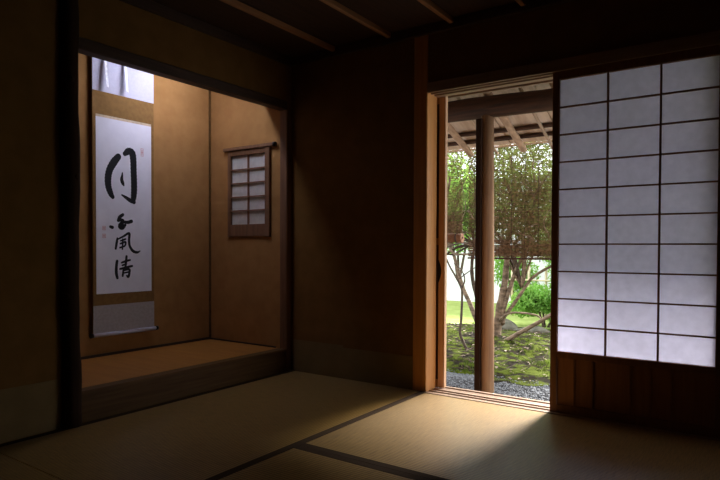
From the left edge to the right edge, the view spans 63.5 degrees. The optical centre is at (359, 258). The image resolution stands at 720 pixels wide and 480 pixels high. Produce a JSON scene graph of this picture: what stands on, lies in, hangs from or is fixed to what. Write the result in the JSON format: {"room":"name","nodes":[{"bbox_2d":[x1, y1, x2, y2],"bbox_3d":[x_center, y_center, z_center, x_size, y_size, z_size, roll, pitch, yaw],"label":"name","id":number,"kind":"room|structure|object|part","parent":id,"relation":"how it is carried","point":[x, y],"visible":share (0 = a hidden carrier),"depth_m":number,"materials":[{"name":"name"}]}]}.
{"room":"traditional dwelling","nodes":[
{"label":"traditional dwelling","id":0,"kind":"room"},
{"bbox_2d":[0,0,285,443],"bbox_3d":[-1.649,-0.178,2.437,0.100,2.750,3.880,1,1,35],"label":"wall","id":1,"kind":"structure","parent":0,"point":[30,177],"depth_m":2.64,"materials":[{"name":"paint"}]},
{"bbox_2d":[0,379,60,443],"bbox_3d":[-2.031,0.692,1.818,0.002,0.232,2.205,1,1,35],"label":"baseboard","id":2,"kind":"structure","parent":1,"relation":"attached to","point":[31,409],"depth_m":2.61,"materials":[{"name":"wood"}]},
{"bbox_2d":[79,37,286,110],"bbox_3d":[-0.947,-1.039,3.386,0.072,0.058,1.484,1,1,35],"label":"trim","id":3,"kind":"structure","parent":1,"relation":"attached to","point":[87,47],"depth_m":3.22,"materials":[{"name":"brown wood"}]},
{"bbox_2d":[82,348,285,422],"bbox_3d":[-0.958,0.731,3.428,0.079,0.201,1.474,1,1,35],"label":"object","id":4,"kind":"structure","parent":1,"relation":"attached to","point":[104,400],"depth_m":3.25,"materials":[{"name":"brown wood"}]},
{"bbox_2d":[120,0,290,65],"bbox_3d":[-1.561,-1.325,2.425,0.028,0.055,3.792,1,1,35],"label":"trim","id":5,"kind":"structure","parent":1,"relation":"attached to","point":[153,7],"depth_m":3.38,"materials":[{"name":"brown wood"}]},
{"bbox_2d":[78,53,208,356],"bbox_3d":[-1.601,-0.389,3.861,0.080,2.520,1.760,1,1,35],"label":"wall","id":6,"kind":"structure","parent":0,"point":[181,110],"depth_m":4.17,"materials":[{"name":"paint"}]},
{"bbox_2d":[89,57,158,338],"bbox_3d":[-1.526,-0.512,3.805,0.061,2.014,0.491,1,1,35],"label":"scroll","id":7,"kind":"object","parent":6,"relation":"hanging from","point":[122,96],"visible":0.94,"depth_m":3.80,"materials":[{"name":"white paper"}]},
{"bbox_3d":[-1.540,-1.252,3.803,0.001,0.383,0.443,1,1,35],"label":"panel","id":8,"kind":"part","parent":7,"relation":"part of","materials":[{"name":"fabric"}]},
{"bbox_3d":[-1.546,0.384,3.833,0.001,0.179,0.443,1,1,35],"label":"panel","id":9,"kind":"part","parent":7,"relation":"part of","materials":[{"name":"fabric"}]},
{"bbox_2d":[81,337,275,359],"bbox_3d":[-1.307,0.619,3.636,0.685,0.017,1.540,1,1,35],"label":"baseboard","id":10,"kind":"structure","parent":6,"relation":"attached to","point":[204,338],"depth_m":4.09,"materials":[{"name":"brown wood"}]},
{"bbox_2d":[209,91,210,336],"bbox_3d":[-1.144,-0.501,4.435,0.012,2.194,0.012,1,1,35],"label":"trim","id":11,"kind":"structure","parent":6,"relation":"attached to","point":[209,91],"depth_m":4.43,"materials":[{"name":"brown wood"}]},
{"bbox_2d":[81,339,276,387],"bbox_3d":[-1.297,0.677,3.630,0.710,0.099,1.540,1,1,35],"label":"floor","id":12,"kind":"structure","parent":0,"point":[116,367],"depth_m":3.63,"materials":[{"name":"wood"}]},
{"bbox_2d":[211,91,279,347],"bbox_3d":[-0.819,-0.394,4.280,0.725,2.520,0.100,1,1,35],"label":"wall","id":13,"kind":"structure","parent":0,"point":[245,270],"depth_m":4.25,"materials":[{"name":"paint"}]},
{"bbox_2d":[223,142,276,236],"bbox_3d":[-0.765,-0.487,4.227,0.527,0.660,0.152,1,1,35],"label":"window","id":14,"kind":"structure","parent":13,"relation":"in","point":[249,167],"depth_m":4.20,"materials":[{"name":"brown wood"}]},
{"bbox_3d":[-0.802,-0.800,4.177,0.514,0.024,0.018,1,1,35],"label":"rail","id":15,"kind":"part","parent":14,"relation":"part of","materials":[{"name":"brown wood"}]},
{"bbox_3d":[-0.807,-0.206,4.210,0.351,0.088,0.025,1,1,35],"label":"rail","id":16,"kind":"part","parent":14,"relation":"part of","materials":[{"name":"brown wood"}]},
{"bbox_3d":[-0.805,-0.769,4.200,0.351,0.038,0.025,1,1,35],"label":"rail","id":17,"kind":"part","parent":14,"relation":"part of","materials":[{"name":"brown wood"}]},
{"bbox_2d":[151,0,516,56],"bbox_3d":[-0.070,-1.358,1.405,3.840,0.060,4.020,1,1,35],"label":"ceiling","id":18,"kind":"structure","parent":0,"point":[315,18],"depth_m":3.28,"materials":[{"name":"brown wood"}]},
{"bbox_2d":[448,83,551,150],"bbox_3d":[1.222,-1.210,3.829,6.196,0.598,1.450,1,1,35],"label":"ceiling","id":19,"kind":"structure","parent":0,"point":[544,117],"depth_m":4.45,"materials":[{"name":"brown wood"}]},
{"bbox_2d":[448,122,551,137],"bbox_3d":[1.503,-0.991,4.240,5.400,0.038,0.034,1,1,35],"label":"pole","id":20,"kind":"object","parent":19,"relation":"attached to","point":[545,125],"visible":0.09,"depth_m":4.44,"materials":[{"name":"brown wood"}]},
{"bbox_2d":[448,88,552,122],"bbox_3d":[1.212,-1.046,3.820,5.403,0.181,0.155,1,1,35],"label":"beam","id":21,"kind":"structure","parent":19,"relation":"attached to","point":[517,103],"depth_m":3.93,"materials":[{"name":"brown wood"}]},
{"bbox_2d":[448,123,473,156],"bbox_3d":[0.496,-1.177,4.290,0.061,0.656,1.580,1,1,35],"label":"rafter","id":22,"kind":"object","parent":21,"relation":"on","point":[451,130],"visible":0.27,"depth_m":4.72,"materials":[{"name":"brown wood"}]},
{"bbox_2d":[456,97,498,154],"bbox_3d":[0.691,-1.174,4.170,0.027,0.645,1.594,1,1,35],"label":"rafter","id":23,"kind":"object","parent":21,"relation":"on","point":[458,98],"visible":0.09,"depth_m":4.45,"materials":[{"name":"brown wood"}]},
{"bbox_2d":[483,92,526,152],"bbox_3d":[0.870,-1.168,4.031,0.061,0.652,1.581,1,1,35],"label":"rafter","id":24,"kind":"object","parent":21,"relation":"on","point":[505,121],"visible":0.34,"depth_m":4.43,"materials":[{"name":"brown wood"}]},
{"bbox_2d":[518,87,551,148],"bbox_3d":[1.065,-1.166,3.911,0.026,0.643,1.593,1,1,35],"label":"rafter","id":25,"kind":"object","parent":21,"relation":"on","point":[520,89],"visible":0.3,"depth_m":4.31,"materials":[{"name":"brown wood"}]},
{"bbox_3d":[-0.250,-1.182,4.809,0.061,0.657,1.580,1,1,35],"label":"rafter","id":26,"kind":"object","parent":21,"relation":"on","visible":0},
{"bbox_2d":[448,131,551,146],"bbox_3d":[1.566,-0.949,4.331,5.400,0.033,0.033,1,1,35],"label":"pole","id":27,"kind":"object","parent":26,"relation":"on","point":[532,135],"visible":0.09,"depth_m":4.59,"materials":[{"name":"brown wood"}]},
{"bbox_2d":[291,0,719,389],"bbox_3d":[1.088,-0.178,3.007,3.735,2.750,0.100,1,1,35],"label":"wall","id":28,"kind":"structure","parent":0,"point":[353,113],"depth_m":3.62,"materials":[{"name":"paint"}]},
{"bbox_2d":[220,0,334,51],"bbox_3d":[-1.248,-1.335,2.225,0.028,0.031,3.820,1,1,35],"label":"trim","id":29,"kind":"structure","parent":28,"relation":"attached to","point":[239,5],"depth_m":3.33,"materials":[{"name":"brown wood"}]},
{"bbox_2d":[280,65,291,370],"bbox_3d":[-0.513,-0.278,4.031,0.068,2.200,0.054,1,1,35],"label":"trim","id":30,"kind":"structure","parent":28,"relation":"attached to","point":[285,115],"depth_m":4.01,"materials":[{"name":"brown wood"}]},
{"bbox_2d":[292,339,412,389],"bbox_3d":[-0.078,0.671,3.767,0.963,0.215,0.004,1,1,35],"label":"baseboard","id":31,"kind":"structure","parent":28,"relation":"attached to","point":[395,370],"depth_m":3.74,"materials":[{"name":"wood"}]},
{"bbox_2d":[320,0,390,37],"bbox_3d":[-0.899,-1.329,1.982,0.028,0.031,3.820,1,1,35],"label":"trim","id":32,"kind":"structure","parent":28,"relation":"attached to","point":[334,4],"depth_m":3.24,"materials":[{"name":"brown wood"}]},
{"bbox_2d":[413,35,436,391],"bbox_3d":[0.391,-0.190,3.497,0.091,2.350,0.126,1,1,35],"label":"wooden post","id":33,"kind":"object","parent":28,"relation":"attached to","point":[425,104],"depth_m":3.45,"materials":[{"name":"brown wood"}]},
{"bbox_2d":[289,0,576,66],"bbox_3d":[1.012,-1.325,2.963,3.640,0.055,0.028,1,1,35],"label":"trim","id":34,"kind":"structure","parent":28,"relation":"attached to","point":[531,5],"depth_m":3.37,"materials":[{"name":"brown wood"}]},
{"bbox_2d":[417,0,452,23],"bbox_3d":[-0.558,-1.324,1.746,0.028,0.031,3.820,1,1,35],"label":"trim","id":35,"kind":"structure","parent":28,"relation":"attached to","point":[429,4],"depth_m":3.13,"materials":[{"name":"brown wood"}]},
{"bbox_2d":[435,96,447,387],"bbox_3d":[0.176,-0.108,3.754,0.837,1.769,0.032,1,1,35],"label":"door","id":36,"kind":"structure","parent":28,"relation":"in","point":[442,102],"depth_m":3.52,"materials":[{"name":"brown wood"}]},
{"bbox_3d":[0.483,0.075,3.525,0.020,0.150,0.002,1,1,35],"label":"finger pull","id":37,"kind":"part","parent":36,"relation":"part of","materials":[{"name":"black paint"}]},
{"bbox_2d":[515,0,525,5],"bbox_3d":[-0.217,-1.318,1.509,0.028,0.031,3.820,1,1,35],"label":"trim","id":38,"kind":"structure","parent":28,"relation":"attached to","point":[520,2],"depth_m":3.02,"materials":[{"name":"brown wood"}]},
{"bbox_2d":[424,386,719,440],"bbox_3d":[1.437,0.828,2.815,2.434,0.058,0.213,1,1,35],"label":"trim","id":39,"kind":"structure","parent":28,"relation":"attached to","point":[479,396],"depth_m":3.22,"materials":[{"name":"brown wood"}]},
{"bbox_2d":[427,30,719,98],"bbox_3d":[1.448,-0.984,2.788,2.434,0.058,0.197,1,1,35],"label":"door lintel","id":40,"kind":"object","parent":28,"relation":"attached to","point":[537,73],"depth_m":3.03,"materials":[{"name":"brown wood"}]},
{"bbox_2d":[550,44,719,438],"bbox_3d":[1.314,-0.084,2.810,0.767,1.775,0.030,1,1,35],"label":"door","id":41,"kind":"structure","parent":28,"relation":"in","point":[635,320],"depth_m":2.80,"materials":[{"name":"white paper"}]},
{"bbox_3d":[1.311,0.780,2.825,0.701,0.048,0.028,1,1,35],"label":"rail","id":42,"kind":"part","parent":41,"relation":"part of","materials":[{"name":"brown wood"}]},
{"bbox_3d":[1.312,0.499,2.820,0.701,0.033,0.028,1,1,35],"label":"rail","id":43,"kind":"part","parent":41,"relation":"part of","materials":[{"name":"brown wood"}]},
{"bbox_3d":[1.317,-0.943,2.794,0.701,0.056,0.028,1,1,35],"label":"rail","id":44,"kind":"part","parent":41,"relation":"part of","materials":[{"name":"brown wood"}]},
{"bbox_3d":[-0.435,1.020,1.636,4.640,0.294,3.920,1,1,35],"label":"floor","id":45,"kind":"structure","parent":0,"visible":0},
{"bbox_2d":[0,454,59,479],"bbox_3d":[-1.676,0.844,1.388,1.052,0.056,1.878,1,1,35],"label":"mat","id":46,"kind":"object","parent":45,"relation":"on","point":[10,469],"visible":1,"depth_m":2.19,"materials":[{"name":"wicker"}]},
{"bbox_2d":[59,0,82,428],"bbox_3d":[-1.370,-0.277,2.745,0.104,2.162,0.102,1,1,35],"label":"pillar","id":47,"kind":"structure","parent":45,"relation":"on","point":[69,128],"depth_m":2.71,"materials":[{"name":"brown wood"}]},
{"bbox_2d":[0,370,423,479],"bbox_3d":[-0.591,0.819,2.950,1.052,0.056,1.923,1,1,35],"label":"mat","id":48,"kind":"object","parent":45,"relation":"on","point":[216,434],"visible":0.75,"depth_m":2.69,"materials":[{"name":"wicker"}]},
{"bbox_2d":[219,445,431,479],"bbox_3d":[0.251,0.847,1.562,1.911,0.056,0.953,1,1,35],"label":"mat","id":49,"kind":"object","parent":45,"relation":"on","point":[299,462],"visible":1,"depth_m":2.23,"materials":[{"name":"wicker"}]},
{"bbox_2d":[300,393,719,479],"bbox_3d":[0.843,0.834,2.414,1.911,0.056,1.119,1,1,35],"label":"mat","id":50,"kind":"object","parent":45,"relation":"on","point":[430,436],"visible":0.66,"depth_m":2.51,"materials":[{"name":"wicker"}]},
{"bbox_3d":[-0.223,-1.635,1.739,6.200,1.490,6.560,1,1,35],"label":"trim","id":51,"kind":"structure","parent":0,"visible":0},
{"bbox_3d":[1.676,-0.951,4.488,5.400,0.028,0.028,1,1,35],"label":"pole","id":52,"kind":"object","parent":51,"relation":"attached to","visible":0},
{"bbox_2d":[447,150,463,242],"bbox_3d":[0.420,-0.549,5.367,1.155,0.807,0.088,1,1,35],"label":"blind","id":53,"kind":"object","parent":52,"relation":"hanging from","point":[456,236],"visible":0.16,"depth_m":5.08,"materials":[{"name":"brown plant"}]},
{"bbox_2d":[467,140,551,259],"bbox_3d":[1.386,-0.465,4.697,1.110,0.945,0.014,1,1,35],"label":"blind","id":54,"kind":"object","parent":52,"relation":"hanging from","point":[544,248],"visible":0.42,"depth_m":4.75,"materials":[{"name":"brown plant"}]},
{"label":"outside","id":55,"kind":"structure","parent":0,"visible":0},
{"bbox_2d":[446,369,549,401],"bbox_3d":[0.980,1.115,4.412,10.000,0.042,2.050,1,1,35],"label":"gravel","id":56,"kind":"object","parent":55,"point":[447,372],"visible":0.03,"depth_m":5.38,"materials":[{"name":"grey gravel"}]},
{"bbox_2d":[474,115,493,392],"bbox_3d":[0.896,0.102,4.057,0.221,2.190,0.222,1,1,35],"label":"post","id":57,"kind":"object","parent":56,"relation":"on","point":[484,194],"visible":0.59,"depth_m":4.03,"materials":[{"name":"brown wood"}]},
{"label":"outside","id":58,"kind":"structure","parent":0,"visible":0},
{"bbox_2d":[447,300,549,328],"bbox_3d":[4.362,0.937,13.659,21.000,0.054,10.700,1,1,35],"label":"lawn","id":59,"kind":"structure","parent":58,"point":[453,307],"depth_m":10.12,"materials":[{"name":"green plant"}]},
{"bbox_2d":[447,155,475,277],"bbox_3d":[1.921,-0.911,11.528,1.285,2.620,1.583,0,1,-26],"label":"tree","id":60,"kind":"object","parent":59,"relation":"on","point":[458,249],"visible":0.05,"depth_m":11.49,"materials":[{"name":"green plant"}]},
{"bbox_3d":[2.134,-0.528,11.469,0.420,1.858,0.060,1,1,35],"label":"stem","id":61,"kind":"part","parent":60,"relation":"part of","materials":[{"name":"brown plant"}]},
{"bbox_2d":[447,176,551,303],"bbox_3d":[2.455,-0.368,13.075,12.500,2.770,0.500,1,1,35],"label":"wall","id":62,"kind":"structure","parent":59,"relation":"on","point":[453,288],"depth_m":13.00,"materials":[{"name":"white paint"}]},
{"bbox_2d":[494,250,540,307],"bbox_3d":[2.898,0.393,10.991,1.020,1.296,0.677,1,1,35],"label":"shrub","id":63,"kind":"object","parent":59,"relation":"on","point":[516,287],"visible":0.27,"depth_m":10.91,"materials":[{"name":"green plant"}]},
{"bbox_2d":[507,283,550,326],"bbox_3d":[2.759,0.714,8.772,1.082,0.742,0.625,0,1,14],"label":"shrub","id":64,"kind":"object","parent":59,"relation":"on","point":[533,300],"visible":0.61,"depth_m":8.70,"materials":[{"name":"green plant"}]},
{"bbox_2d":[509,266,550,315],"bbox_3d":[3.194,0.581,10.006,1.280,0.910,0.066,1,1,35],"label":"bamboo fence","id":65,"kind":"object","parent":59,"relation":"on","point":[546,271],"visible":0.21,"depth_m":10.16,"materials":[{"name":"beige wood"}]},
{"bbox_3d":[3.184,0.376,9.986,1.280,0.028,0.028,1,1,35],"label":"rail","id":66,"kind":"part","parent":65,"relation":"part of","materials":[{"name":"brown wood"}]},
{"bbox_3d":[3.200,0.581,10.015,0.042,0.910,0.044,1,1,35],"label":"post","id":67,"kind":"part","parent":65,"relation":"part of","materials":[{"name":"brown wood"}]},
{"bbox_2d":[539,215,550,287],"bbox_3d":[3.526,-0.026,9.333,1.472,2.138,0.668,1,1,35],"label":"shrub","id":68,"kind":"object","parent":59,"relation":"on","point":[549,261],"visible":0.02,"depth_m":9.52,"materials":[{"name":"green plant"}]},
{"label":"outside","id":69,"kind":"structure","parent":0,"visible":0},
{"bbox_2d":[446,322,549,385],"bbox_3d":[1.811,0.993,6.920,8.500,0.194,3.478,1,1,35],"label":"moss","id":70,"kind":"object","parent":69,"point":[500,371],"visible":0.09,"depth_m":6.02,"materials":[{"name":"green plant"}]},
{"bbox_2d":[446,322,549,377],"bbox_3d":[1.398,0.949,7.206,3.560,0.214,3.187,1,1,35],"label":"twigs","id":71,"kind":"object","parent":70,"relation":"on","point":[449,322],"visible":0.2,"depth_m":6.27,"materials":[{"name":"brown plant"}]},
{"bbox_2d":[446,323,549,380],"bbox_3d":[1.375,0.968,7.241,3.834,0.190,3.290,1,1,35],"label":"fallen leaves","id":72,"kind":"object","parent":70,"relation":"on","point":[449,323],"visible":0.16,"depth_m":6.40,"materials":[{"name":"green plant"}]},
{"bbox_2d":[447,141,551,348],"bbox_3d":[1.666,-0.227,6.708,3.052,2.616,1.993,1,1,21],"label":"tree","id":73,"kind":"object","parent":70,"relation":"on","point":[501,313],"visible":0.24,"depth_m":6.67,"materials":[{"name":"green plant"}]},
{"bbox_3d":[1.157,0.480,6.545,0.456,1.204,0.240,1,1,35],"label":"stem","id":74,"kind":"part","parent":73,"relation":"part of","materials":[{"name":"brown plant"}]},
{"bbox_3d":[1.117,0.192,6.525,0.047,0.288,0.215,0,1,-18],"label":"stem","id":75,"kind":"part","parent":73,"relation":"part of","materials":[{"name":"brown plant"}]},
{"bbox_3d":[1.299,0.021,6.922,0.560,1.995,0.256,1,1,35],"label":"stem","id":76,"kind":"part","parent":73,"relation":"part of","materials":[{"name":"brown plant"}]},
{"bbox_3d":[1.462,0.213,6.963,0.303,1.583,0.096,1,1,20],"label":"stem","id":77,"kind":"part","parent":73,"relation":"part of","materials":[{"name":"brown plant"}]},
{"bbox_3d":[1.711,-0.060,6.835,0.159,2.232,0.366,0,1,-20],"label":"stem","id":78,"kind":"part","parent":73,"relation":"part of","materials":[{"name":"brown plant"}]},
{"bbox_3d":[1.831,0.688,6.709,0.115,0.155,0.578,-1,1,-45],"label":"stem","id":79,"kind":"part","parent":73,"relation":"part of","materials":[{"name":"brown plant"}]},
{"bbox_3d":[1.897,0.007,6.738,0.101,1.558,0.618,-1,1,-44],"label":"stem","id":80,"kind":"part","parent":73,"relation":"part of","materials":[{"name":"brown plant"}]},
{"bbox_3d":[2.003,0.386,6.684,0.858,0.835,0.100,1,1,41],"label":"stem","id":81,"kind":"part","parent":73,"relation":"part of","materials":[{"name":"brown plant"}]},
{"bbox_3d":[1.923,0.624,6.489,0.159,0.796,1.067,-1,1,-41],"label":"stem","id":82,"kind":"part","parent":73,"relation":"part of","materials":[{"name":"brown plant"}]},
{"bbox_2d":[502,318,517,329],"bbox_3d":[2.103,0.956,8.512,0.398,0.190,0.512,0,1,-9],"label":"rock","id":83,"kind":"object","parent":70,"relation":"on","point":[509,324],"visible":0.34,"depth_m":8.35,"materials":[{"name":"grey stone"}]},
{"bbox_2d":[514,326,549,332],"bbox_3d":[2.322,0.970,7.902,0.558,0.134,0.432,0,1,4],"label":"rock","id":84,"kind":"object","parent":70,"relation":"on","point":[536,328],"visible":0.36,"depth_m":7.78,"materials":[{"name":"grey stone"}]}
]}

